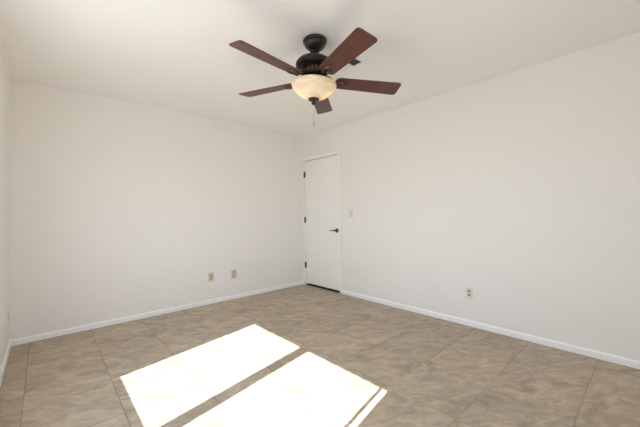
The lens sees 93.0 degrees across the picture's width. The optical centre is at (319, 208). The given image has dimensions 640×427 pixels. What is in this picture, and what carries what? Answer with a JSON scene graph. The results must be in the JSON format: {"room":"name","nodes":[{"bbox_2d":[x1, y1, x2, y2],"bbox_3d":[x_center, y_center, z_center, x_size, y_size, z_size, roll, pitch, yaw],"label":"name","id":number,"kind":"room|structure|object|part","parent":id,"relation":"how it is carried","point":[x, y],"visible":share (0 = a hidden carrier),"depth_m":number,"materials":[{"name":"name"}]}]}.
{"room":"empty bedroom","nodes":[
{"label":"empty bedroom","id":0,"kind":"room"},
{"bbox_2d":[0,37,9,370],"bbox_3d":[-1.354,-0.030,1.031,0.155,2.440,4.520,0,-1,-42],"label":"wall","id":1,"kind":"structure","parent":0,"point":[4,72],"depth_m":2.39,"materials":[{"name":"white paint"}]},
{"bbox_2d":[0,340,10,387],"bbox_3d":[-1.271,1.158,1.062,0.012,0.058,4.508,0,-1,-42],"label":"baseboard","id":2,"kind":"structure","parent":1,"relation":"attached to","point":[3,367],"depth_m":2.34,"materials":[{"name":"white wood"}]},
{"bbox_2d":[9,78,303,339],"bbox_3d":[-1.598,0.024,3.964,3.733,2.440,0.155,0,-1,-42],"label":"wall","id":3,"kind":"structure","parent":0,"point":[118,208],"depth_m":3.43,"materials":[{"name":"white paint"}]},
{"bbox_2d":[10,281,303,345],"bbox_3d":[-1.530,1.211,3.877,3.409,0.058,0.012,0,-1,-42],"label":"baseboard","id":4,"kind":"structure","parent":3,"relation":"attached to","point":[33,338],"depth_m":3.40,"materials":[{"name":"white wood"}]},
{"bbox_2d":[208,272,213,281],"bbox_3d":[-1.427,0.890,3.983,0.070,0.115,0.008,0,-1,-42],"label":"wall outlet","id":5,"kind":"object","parent":3,"relation":"attached to","point":[210,275],"visible":1,"depth_m":3.98,"materials":[{"name":"beige plastic"}]},
{"bbox_2d":[232,269,235,277],"bbox_3d":[-1.187,0.896,4.200,0.070,0.115,0.008,0,-1,-42],"label":"blank wall plate","id":6,"kind":"object","parent":3,"relation":"attached to","point":[233,271],"visible":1,"depth_m":4.20,"materials":[{"name":"beige plastic"}]},
{"bbox_2d":[0,284,639,426],"bbox_3d":[-0.010,1.252,2.210,3.733,0.120,4.830,0,-1,-42],"label":"floor","id":7,"kind":"structure","parent":0,"point":[304,355],"depth_m":2.19,"materials":[{"name":"tile"}]},
{"bbox_2d":[306,283,339,292],"bbox_3d":[0.088,1.233,4.769,0.151,0.005,0.794,0,-1,-42],"label":"threshold","id":8,"kind":"object","parent":7,"relation":"on","point":[337,291],"visible":0.57,"depth_m":4.74,"materials":[{"name":"black metal"}]},
{"bbox_2d":[0,0,639,137],"bbox_3d":[-0.046,-1.307,2.255,3.733,0.120,4.830,0,-1,-42],"label":"ceiling","id":9,"kind":"structure","parent":0,"point":[172,55],"depth_m":2.29,"materials":[{"name":"white paint"}]},
{"bbox_2d":[229,27,400,124],"bbox_3d":[-0.064,-0.931,2.196,1.240,0.635,1.276,0,-1,-42],"label":"ceiling fan","id":10,"kind":"object","parent":9,"relation":"hanging from","point":[313,85],"visible":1,"depth_m":2.12,"materials":[{"name":"brown wood"}]},
{"bbox_3d":[-0.408,-0.940,2.406,0.501,0.007,0.146,0,10,26],"label":"blade","id":11,"kind":"part","parent":10,"relation":"part of","materials":[{"name":"brown wood"}]},
{"bbox_3d":[-0.325,-0.955,1.936,0.146,0.007,0.501,16,9,43],"label":"blade","id":12,"kind":"part","parent":10,"relation":"part of","materials":[{"name":"brown wood"}]},
{"bbox_3d":[-0.045,-0.858,2.225,0.329,0.110,0.329,3,-3,-42],"label":"lamp shade","id":13,"kind":"part","parent":10,"relation":"part of","materials":[{"name":"beige glass"}]},
{"bbox_3d":[0.013,-0.924,2.629,0.146,0.007,0.501,-11,-4,7],"label":"blade","id":14,"kind":"part","parent":10,"relation":"part of","materials":[{"name":"brown wood"}]},
{"bbox_3d":[0.147,-0.948,1.870,0.146,0.007,0.501,16,-8,-27],"label":"blade","id":15,"kind":"part","parent":10,"relation":"part of","materials":[{"name":"brown wood"}]},
{"bbox_3d":[0.356,-0.929,2.298,0.501,0.007,0.146,1,-14,-10],"label":"blade","id":16,"kind":"part","parent":10,"relation":"part of","materials":[{"name":"brown wood"}]},
{"bbox_2d":[337,56,366,73],"bbox_3d":[0.206,-1.239,2.589,0.230,0.012,0.310,0,-1,-42],"label":"ceiling vent","id":17,"kind":"object","parent":9,"relation":"in","point":[358,60],"visible":0.42,"depth_m":2.61,"materials":[{"name":"white metal"}]},
{"bbox_2d":[302,32,639,360],"bbox_3d":[1.297,-0.025,3.434,0.155,2.440,4.520,0,-1,-42],"label":"wall","id":18,"kind":"structure","parent":0,"point":[520,188],"depth_m":2.80,"materials":[{"name":"white paint"}]},
{"bbox_2d":[304,155,339,290],"bbox_3d":[0.009,0.206,4.733,0.092,1.997,0.795,0,-1,-42],"label":"door","id":19,"kind":"structure","parent":18,"relation":"in","point":[321,219],"depth_m":4.72,"materials":[{"name":"white paint"}]},
{"bbox_2d":[302,150,341,293],"bbox_3d":[0.070,0.194,4.777,0.168,2.082,0.872,0,-1,-42],"label":"door frame","id":20,"kind":"structure","parent":18,"relation":"attached to","point":[338,151],"depth_m":4.50,"materials":[{"name":"white paint"}]},
{"bbox_2d":[349,210,352,217],"bbox_3d":[0.427,0.066,4.262,0.022,0.115,0.070,0,-1,-42],"label":"light switch","id":21,"kind":"object","parent":18,"relation":"attached to","point":[350,211],"visible":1,"depth_m":4.25,"materials":[{"name":"beige plastic"}]},
{"bbox_2d":[466,287,472,298],"bbox_3d":[1.511,0.849,3.075,0.008,0.115,0.070,0,-1,-42],"label":"wall outlet","id":22,"kind":"object","parent":18,"relation":"attached to","point":[469,290],"visible":1,"depth_m":3.07,"materials":[{"name":"beige plastic"}]},
{"bbox_2d":[342,290,639,369],"bbox_3d":[1.545,1.153,3.034,0.012,0.058,3.646,0,-1,-42],"label":"baseboard","id":23,"kind":"structure","parent":18,"relation":"attached to","point":[616,359],"depth_m":2.77,"materials":[{"name":"white wood"}]}
]}

